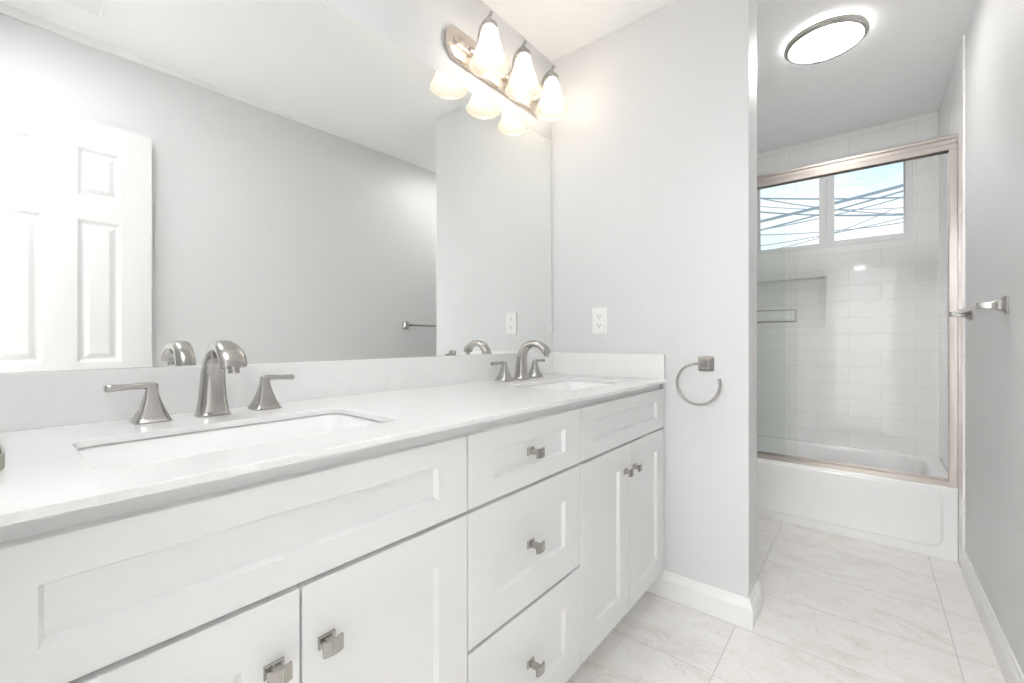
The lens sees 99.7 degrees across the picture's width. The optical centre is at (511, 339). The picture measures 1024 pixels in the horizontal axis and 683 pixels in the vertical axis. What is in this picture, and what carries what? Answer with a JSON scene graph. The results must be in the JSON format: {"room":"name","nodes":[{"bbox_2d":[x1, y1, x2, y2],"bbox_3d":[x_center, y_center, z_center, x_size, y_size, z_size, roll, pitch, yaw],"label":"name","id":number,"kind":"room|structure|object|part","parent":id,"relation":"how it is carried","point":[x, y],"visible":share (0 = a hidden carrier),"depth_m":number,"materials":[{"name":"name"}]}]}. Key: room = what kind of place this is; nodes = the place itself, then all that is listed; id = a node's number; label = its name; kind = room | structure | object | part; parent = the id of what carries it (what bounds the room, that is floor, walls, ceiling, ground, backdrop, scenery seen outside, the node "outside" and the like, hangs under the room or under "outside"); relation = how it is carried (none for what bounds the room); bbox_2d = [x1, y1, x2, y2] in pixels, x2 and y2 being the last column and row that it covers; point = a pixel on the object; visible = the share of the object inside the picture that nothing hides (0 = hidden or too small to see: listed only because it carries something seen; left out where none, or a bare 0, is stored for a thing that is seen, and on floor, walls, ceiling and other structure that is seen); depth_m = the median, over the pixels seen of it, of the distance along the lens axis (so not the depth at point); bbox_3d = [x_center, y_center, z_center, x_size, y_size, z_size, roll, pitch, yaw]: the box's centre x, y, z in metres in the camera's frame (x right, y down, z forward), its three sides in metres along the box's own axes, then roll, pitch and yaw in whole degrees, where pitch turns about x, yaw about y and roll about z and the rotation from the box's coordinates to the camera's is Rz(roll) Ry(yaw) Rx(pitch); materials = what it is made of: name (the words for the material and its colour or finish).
{"room":"bathroom","nodes":[
{"label":"bathroom","id":0,"kind":"room"},
{"bbox_2d":[13,0,551,372],"bbox_3d":[0.138,-0.160,2.172,0.120,2.440,3.995,0,0,39],"label":"wall","id":1,"kind":"structure","parent":0,"point":[417,27],"depth_m":1.63,"materials":[{"name":"grey paint"}]},
{"bbox_2d":[0,0,552,372],"bbox_3d":[-0.391,-0.457,1.421,0.010,1.035,1.863,0,0,39],"label":"wall mirror","id":2,"kind":"object","parent":1,"relation":"attached to","point":[277,180],"visible":0.99,"depth_m":1.08,"materials":[{"name":"silver mirror"}]},
{"bbox_2d":[0,352,552,431],"bbox_3d":[-0.378,0.113,1.428,0.018,0.104,1.834,0,0,39],"label":"backsplash","id":3,"kind":"structure","parent":1,"relation":"attached to","point":[28,400],"depth_m":0.99,"materials":[{"name":"white stone"}]},
{"bbox_2d":[444,10,558,115],"bbox_3d":[0.017,-1.123,1.775,0.193,0.214,0.614,0,0,39],"label":"vanity light","id":4,"kind":"object","parent":1,"relation":"attached to","point":[481,61],"visible":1,"depth_m":1.76,"materials":[{"name":"silver metal"}]},
{"bbox_3d":[-0.114,-1.166,1.643,0.109,0.127,0.032,0,0,39],"label":"arm","id":5,"kind":"part","parent":4,"relation":"part of","materials":[{"name":"silver metal"}]},
{"bbox_3d":[-0.084,-1.110,1.619,0.058,0.100,0.058,0,0,39],"label":"bulb","id":6,"kind":"part","parent":4,"relation":"part of","materials":[{"name":"white glass"}]},
{"bbox_3d":[-0.042,-1.118,1.821,0.008,0.030,0.540,0,0,39],"label":"rail","id":7,"kind":"part","parent":4,"relation":"part of","materials":[{"name":"silver metal"}]},
{"bbox_3d":[0.018,-1.166,1.804,0.109,0.127,0.032,0,0,39],"label":"arm","id":8,"kind":"part","parent":4,"relation":"part of","materials":[{"name":"silver metal"}]},
{"bbox_3d":[0.047,-1.110,1.780,0.058,0.100,0.058,0,0,39],"label":"bulb","id":9,"kind":"part","parent":4,"relation":"part of","materials":[{"name":"white glass"}]},
{"bbox_3d":[0.150,-1.166,1.965,0.109,0.127,0.032,0,0,39],"label":"arm","id":10,"kind":"part","parent":4,"relation":"part of","materials":[{"name":"silver metal"}]},
{"bbox_3d":[0.179,-1.110,1.941,0.058,0.100,0.058,0,0,39],"label":"bulb","id":11,"kind":"part","parent":4,"relation":"part of","materials":[{"name":"white glass"}]},
{"bbox_2d":[552,0,756,598],"bbox_3d":[0.583,-0.160,1.930,0.876,2.440,0.155,0,0,39],"label":"wall","id":12,"kind":"structure","parent":0,"point":[654,118],"depth_m":1.76,"materials":[{"name":"grey paint"}]},
{"bbox_2d":[592,307,606,333],"bbox_3d":[0.399,-0.085,1.974,0.073,0.120,0.009,0,0,39],"label":"outlet","id":13,"kind":"object","parent":12,"relation":"attached to","point":[599,315],"visible":1,"depth_m":1.97,"materials":[{"name":"white plastic"}]},
{"bbox_2d":[596,313,601,318],"bbox_3d":[0.398,-0.107,1.972,0.033,0.029,0.003,0,0,39],"label":"receptacle","id":14,"kind":"object","parent":13,"relation":"attached to","point":[598,315],"depth_m":1.97,"materials":[{"name":"white plastic"}]},
{"bbox_2d":[596,322,601,328],"bbox_3d":[0.398,-0.064,1.972,0.033,0.029,0.003,0,0,39],"label":"receptacle","id":15,"kind":"object","parent":13,"relation":"attached to","point":[598,324],"depth_m":1.97,"materials":[{"name":"white plastic"}]},
{"bbox_2d":[676,356,721,405],"bbox_3d":[0.727,0.160,1.678,0.169,0.191,0.051,0,0,39],"label":"towel ring","id":16,"kind":"object","parent":12,"relation":"attached to","point":[705,363],"visible":1,"depth_m":1.67,"materials":[{"name":"silver metal"}]},
{"bbox_2d":[646,570,761,630],"bbox_3d":[0.771,1.007,1.776,0.422,0.105,0.187,0,0,39],"label":"baseboard","id":17,"kind":"structure","parent":12,"relation":"attached to","point":[727,606],"depth_m":1.67,"materials":[{"name":"white paint"}]},
{"bbox_2d":[482,0,975,153],"bbox_3d":[0.796,-1.430,1.633,1.820,0.100,3.995,0,0,39],"label":"ceiling","id":18,"kind":"structure","parent":0,"point":[902,68],"depth_m":2.07,"materials":[{"name":"white paint"}]},
{"bbox_2d":[784,13,869,64],"bbox_3d":[1.429,-1.360,1.973,0.316,0.040,0.316,0,0,39],"label":"ceiling light","id":19,"kind":"object","parent":18,"relation":"attached to","point":[829,38],"visible":1,"depth_m":1.94,"materials":[{"name":"silver metal"}]},
{"bbox_2d":[790,22,862,61],"bbox_3d":[1.429,-1.355,1.973,0.271,0.030,0.271,0,0,39],"label":"diffuser","id":20,"kind":"object","parent":19,"relation":"attached to","point":[828,41],"depth_m":1.95,"materials":[{"name":"white"}]},
{"bbox_2d":[566,517,1005,682],"bbox_3d":[-0.462,1.110,0.098,1.820,0.100,7.965,0,0,39],"label":"floor","id":21,"kind":"structure","parent":0,"point":[836,608],"depth_m":1.58,"materials":[{"name":"tile"}]},
{"bbox_2d":[0,427,466,682],"bbox_3d":[-0.516,0.618,0.807,0.585,0.883,0.689,0,0,39],"label":"vanity cabinet","id":22,"kind":"object","parent":21,"relation":"on","point":[351,566],"visible":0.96,"depth_m":0.60,"materials":[{"name":"white paint"}]},
{"bbox_3d":[-0.428,0.661,0.512,0.019,0.588,0.340,0,0,39],"label":"door","id":23,"kind":"part","parent":22,"relation":"part of","materials":[{"name":"white paint"}]},
{"bbox_3d":[-0.325,0.463,0.600,0.028,0.023,0.031,0,0,39],"label":"knob","id":24,"kind":"part","parent":22,"relation":"part of","materials":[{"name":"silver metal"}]},
{"bbox_3d":[-0.277,0.463,0.660,0.028,0.023,0.031,0,0,39],"label":"knob","id":25,"kind":"part","parent":22,"relation":"part of","materials":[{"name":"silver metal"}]},
{"bbox_2d":[0,352,667,526],"bbox_3d":[-0.162,0.118,1.251,0.576,0.116,1.835,0,0,39],"label":"countertop","id":26,"kind":"structure","parent":22,"relation":"on","point":[46,416],"depth_m":0.88,"materials":[{"name":"white stone"}]},
{"bbox_2d":[0,444,4,468],"bbox_3d":[-0.694,0.154,0.541,0.090,0.021,0.076,0,0,39],"label":"soap dish","id":27,"kind":"object","parent":26,"relation":"on","point":[2,450],"visible":1,"depth_m":0.55,"materials":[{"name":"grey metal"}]},
{"bbox_2d":[103,340,294,424],"bbox_3d":[-0.616,0.083,0.915,0.176,0.163,0.348,0,0,39],"label":"faucet","id":28,"kind":"object","parent":26,"relation":"on","point":[219,356],"visible":1,"depth_m":0.92,"materials":[{"name":"silver metal"}]},
{"bbox_3d":[-0.746,0.093,0.848,0.022,0.015,0.080,0,0,39],"label":"lever","id":29,"kind":"part","parent":28,"relation":"part of","materials":[{"name":"silver metal"}]},
{"bbox_3d":[-0.727,0.126,0.872,0.060,0.078,0.060,0,0,39],"label":"handle","id":30,"kind":"part","parent":28,"relation":"part of","materials":[{"name":"silver metal"}]},
{"bbox_3d":[-0.613,0.083,0.911,0.165,0.163,0.063,0,0,39],"label":"spout","id":31,"kind":"part","parent":28,"relation":"part of","materials":[{"name":"silver metal"}]},
{"bbox_3d":[-0.592,0.126,1.036,0.060,0.078,0.060,0,0,39],"label":"handle","id":32,"kind":"part","parent":28,"relation":"part of","materials":[{"name":"silver metal"}]},
{"bbox_3d":[-0.575,0.093,1.057,0.022,0.015,0.074,0,0,39],"label":"lever","id":33,"kind":"part","parent":28,"relation":"part of","materials":[{"name":"silver metal"}]},
{"bbox_2d":[77,413,385,469],"bbox_3d":[-0.470,0.257,0.792,0.301,0.161,0.497,0,0,39],"label":"sink","id":34,"kind":"object","parent":26,"relation":"in","point":[124,454],"visible":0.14,"depth_m":0.85,"materials":[{"name":"white ceramic"}]},
{"bbox_2d":[491,340,550,381],"bbox_3d":[0.077,0.083,1.766,0.176,0.163,0.343,0,0,39],"label":"faucet","id":35,"kind":"object","parent":26,"relation":"on","point":[521,371],"visible":1,"depth_m":1.77,"materials":[{"name":"silver metal"}]},
{"bbox_3d":[-0.051,0.093,1.701,0.022,0.015,0.080,0,0,39],"label":"lever","id":36,"kind":"part","parent":35,"relation":"part of","materials":[{"name":"silver metal"}]},
{"bbox_3d":[-0.032,0.126,1.725,0.060,0.078,0.060,0,0,39],"label":"handle","id":37,"kind":"part","parent":35,"relation":"part of","materials":[{"name":"silver metal"}]},
{"bbox_3d":[0.082,0.083,1.763,0.165,0.163,0.063,0,0,39],"label":"spout","id":38,"kind":"part","parent":35,"relation":"part of","materials":[{"name":"silver metal"}]},
{"bbox_3d":[0.100,0.126,1.885,0.060,0.078,0.060,0,0,39],"label":"handle","id":39,"kind":"part","parent":35,"relation":"part of","materials":[{"name":"silver metal"}]},
{"bbox_3d":[0.118,0.093,1.907,0.022,0.015,0.074,0,0,39],"label":"lever","id":40,"kind":"part","parent":35,"relation":"part of","materials":[{"name":"silver metal"}]},
{"bbox_2d":[524,381,611,390],"bbox_3d":[0.212,0.257,1.625,0.301,0.161,0.466,0,0,39],"label":"sink","id":41,"kind":"object","parent":26,"relation":"in","point":[563,385],"visible":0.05,"depth_m":1.81,"materials":[{"name":"white ceramic"}]},
{"bbox_3d":[-0.209,0.661,0.778,0.019,0.588,0.342,0,0,39],"label":"door","id":42,"kind":"part","parent":22,"relation":"part of","materials":[{"name":"white paint"}]},
{"bbox_2d":[462,403,579,682],"bbox_3d":[-0.151,0.618,1.253,0.585,0.883,0.463,0,0,39],"label":"vanity cabinet","id":43,"kind":"object","parent":21,"relation":"on","point":[523,511],"visible":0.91,"depth_m":1.07,"materials":[{"name":"white paint"}]},
{"bbox_3d":[0.047,0.512,1.091,0.019,0.289,0.460,0,0,39],"label":"drawer","id":44,"kind":"part","parent":43,"relation":"part of","materials":[{"name":"white paint"}]},
{"bbox_3d":[0.047,0.281,1.091,0.019,0.157,0.460,0,0,39],"label":"drawer","id":45,"kind":"part","parent":43,"relation":"part of","materials":[{"name":"white paint"}]},
{"bbox_3d":[0.047,0.809,1.091,0.019,0.290,0.460,0,0,39],"label":"drawer","id":46,"kind":"part","parent":43,"relation":"part of","materials":[{"name":"white paint"}]},
{"bbox_3d":[0.061,0.817,1.080,0.038,0.023,0.031,0,0,39],"label":"knob","id":47,"kind":"part","parent":43,"relation":"part of","materials":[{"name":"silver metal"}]},
{"bbox_3d":[0.061,0.515,1.080,0.038,0.023,0.031,0,0,39],"label":"knob","id":48,"kind":"part","parent":43,"relation":"part of","materials":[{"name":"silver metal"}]},
{"bbox_3d":[0.061,0.281,1.080,0.038,0.023,0.031,0,0,39],"label":"knob","id":49,"kind":"part","parent":43,"relation":"part of","materials":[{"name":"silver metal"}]},
{"bbox_2d":[575,384,663,664],"bbox_3d":[0.210,0.618,1.694,0.585,0.883,0.676,0,0,39],"label":"vanity cabinet","id":50,"kind":"object","parent":21,"relation":"on","point":[621,464],"visible":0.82,"depth_m":1.47,"materials":[{"name":"white paint"}]},
{"bbox_3d":[0.301,0.661,1.402,0.019,0.588,0.337,0,0,39],"label":"door","id":51,"kind":"part","parent":50,"relation":"part of","materials":[{"name":"white paint"}]},
{"bbox_3d":[0.403,0.457,1.489,0.028,0.023,0.031,0,0,39],"label":"knob","id":52,"kind":"part","parent":50,"relation":"part of","materials":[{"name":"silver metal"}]},
{"bbox_3d":[0.452,0.457,1.548,0.028,0.023,0.031,0,0,39],"label":"knob","id":53,"kind":"part","parent":50,"relation":"part of","materials":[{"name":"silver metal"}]},
{"bbox_3d":[0.516,0.661,1.663,0.019,0.588,0.332,0,0,39],"label":"door","id":54,"kind":"part","parent":50,"relation":"part of","materials":[{"name":"white paint"}]},
{"bbox_2d":[757,435,957,561],"bbox_3d":[1.750,0.884,2.808,1.529,0.352,0.725,0,0,39],"label":"bathtub","id":55,"kind":"object","parent":21,"relation":"on","point":[916,517],"visible":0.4,"depth_m":2.33,"materials":[{"name":"white ceramic"}]},
{"bbox_2d":[757,133,957,487],"bbox_3d":[1.541,-0.139,2.553,1.529,1.693,0.072,0,0,39],"label":"shower door","id":56,"kind":"structure","parent":55,"relation":"on","point":[948,144],"depth_m":2.14,"materials":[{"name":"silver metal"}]},
{"bbox_2d":[757,111,938,457],"bbox_3d":[2.015,-0.160,3.139,1.556,2.440,0.120,0,0,39],"label":"wall","id":57,"kind":"structure","parent":0,"point":[868,378],"depth_m":2.85,"materials":[{"name":"white tile"}]},
{"bbox_2d":[757,275,826,326],"bbox_3d":[2.000,-0.266,3.126,0.455,0.353,0.089,0,0,39],"label":"trim","id":58,"kind":"structure","parent":57,"relation":"attached to","point":[818,276],"depth_m":3.03,"materials":[{"name":"white tile"}]},
{"bbox_2d":[757,160,912,254],"bbox_3d":[2.166,-0.915,2.974,0.866,0.576,0.064,0,0,39],"label":"window","id":59,"kind":"structure","parent":57,"relation":"in","point":[826,184],"depth_m":2.95,"materials":[{"name":"white plastic"}]},
{"bbox_3d":[1.996,-0.905,3.099,0.421,0.513,0.026,0,0,39],"label":"sash","id":60,"kind":"part","parent":59,"relation":"part of","materials":[{"name":"white plastic"}]},
{"bbox_2d":[939,35,964,567],"bbox_3d":[2.311,-0.160,2.279,0.008,2.440,0.835,0,0,39],"label":"tiled wall","id":61,"kind":"structure","parent":0,"point":[952,107],"depth_m":2.22,"materials":[{"name":"white tile"}]},
{"bbox_2d":[965,0,1023,674],"bbox_3d":[1.435,-0.160,1.109,0.120,2.440,3.995,0,0,39],"label":"wall","id":62,"kind":"structure","parent":0,"point":[994,36],"depth_m":1.50,"materials":[{"name":"grey paint"}]},
{"bbox_2d":[949,295,1008,320],"bbox_3d":[1.734,-0.110,1.623,0.068,0.059,0.645,0,0,39],"label":"towel bar","id":63,"kind":"object","parent":62,"relation":"attached to","point":[1001,305],"visible":1,"depth_m":1.40,"materials":[{"name":"silver metal"}]},
{"bbox_3d":[1.920,-0.110,1.850,0.068,0.059,0.059,0,0,39],"label":"post","id":64,"kind":"part","parent":63,"relation":"part of","materials":[{"name":"silver metal"}]},
{"bbox_3d":[1.549,-0.110,1.397,0.068,0.059,0.059,0,0,39],"label":"post","id":65,"kind":"part","parent":63,"relation":"part of","materials":[{"name":"silver metal"}]},
{"bbox_2d":[961,551,1023,682],"bbox_3d":[1.319,1.007,1.072,0.013,0.105,2.290,0,0,39],"label":"baseboard","id":66,"kind":"structure","parent":62,"relation":"attached to","point":[1011,671],"depth_m":1.50,"materials":[{"name":"white paint"}]},
{"label":"outside","id":67,"kind":"structure","parent":0,"visible":0},
{"bbox_2d":[760,184,902,222],"bbox_3d":[4.260,-2.013,5.819,7.938,1.437,0.040,0,0,25],"label":"cable","id":68,"kind":"object","parent":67,"point":[901,185],"visible":0.24,"depth_m":5.75,"materials":[{"name":"grey plastic"}]},
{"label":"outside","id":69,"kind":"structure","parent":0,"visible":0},
{"bbox_2d":[760,197,902,199],"bbox_3d":[4.428,-2.300,6.455,6.301,0.778,0.024,0,0,21],"label":"cable","id":70,"kind":"object","parent":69,"point":[760,197],"visible":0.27,"depth_m":6.41,"materials":[{"name":"grey plastic"}]},
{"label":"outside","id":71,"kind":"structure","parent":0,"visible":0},
{"bbox_2d":[763,199,902,214],"bbox_3d":[4.572,-2.439,7.113,4.400,1.078,0.018,0,0,12],"label":"cable","id":72,"kind":"object","parent":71,"point":[763,199],"visible":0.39,"depth_m":6.93,"materials":[{"name":"grey plastic"}]},
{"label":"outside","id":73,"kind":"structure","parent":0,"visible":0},
{"bbox_2d":[760,206,902,209],"bbox_3d":[4.790,-2.454,7.452,4.575,0.610,0.014,0,0,13],"label":"cable","id":74,"kind":"object","parent":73,"point":[760,206],"visible":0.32,"depth_m":7.24,"materials":[{"name":"grey plastic"}]},
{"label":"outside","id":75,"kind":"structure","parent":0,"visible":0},
{"bbox_2d":[760,211,902,215],"bbox_3d":[5.007,-2.466,7.790,4.753,0.651,0.016,0,0,14],"label":"cable","id":76,"kind":"object","parent":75,"point":[760,211],"visible":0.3,"depth_m":7.59,"materials":[{"name":"grey plastic"}]},
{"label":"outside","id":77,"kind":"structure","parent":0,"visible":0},
{"bbox_2d":[760,190,902,230],"bbox_3d":[4.730,-2.107,6.467,8.777,1.817,0.024,0,0,26],"label":"cable","id":78,"kind":"object","parent":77,"point":[902,190],"visible":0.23,"depth_m":6.41,"materials":[{"name":"grey plastic"}]},
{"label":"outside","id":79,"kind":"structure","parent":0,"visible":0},
{"bbox_2d":[763,222,902,234],"bbox_3d":[4.899,-1.968,7.621,4.664,0.230,0.016,0,0,14],"label":"cable","id":80,"kind":"object","parent":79,"point":[900,222],"visible":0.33,"depth_m":7.42,"materials":[{"name":"grey plastic"}]},
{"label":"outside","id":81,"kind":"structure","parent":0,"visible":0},
{"bbox_2d":[776,209,891,248],"bbox_3d":[6.389,-2.332,9.504,3.625,0.967,0.017,0,0,6],"label":"cable","id":82,"kind":"object","parent":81,"point":[891,209],"visible":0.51,"depth_m":9.41,"materials":[{"name":"grey plastic"}]},
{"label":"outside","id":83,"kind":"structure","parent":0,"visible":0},
{"bbox_2d":[770,198,899,228],"bbox_3d":[6.120,-2.480,7.397,4.922,1.138,0.018,0,0,15],"label":"cable","id":84,"kind":"object","parent":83,"point":[898,198],"visible":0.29,"depth_m":7.50,"materials":[{"name":"grey plastic"}]},
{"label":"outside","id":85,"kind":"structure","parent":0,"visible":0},
{"bbox_2d":[761,218,901,245],"bbox_3d":[6.756,-2.350,8.168,5.351,1.049,0.016,0,0,17],"label":"cable","id":86,"kind":"object","parent":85,"point":[899,218],"visible":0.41,"depth_m":8.32,"materials":[{"name":"grey plastic"}]}
]}

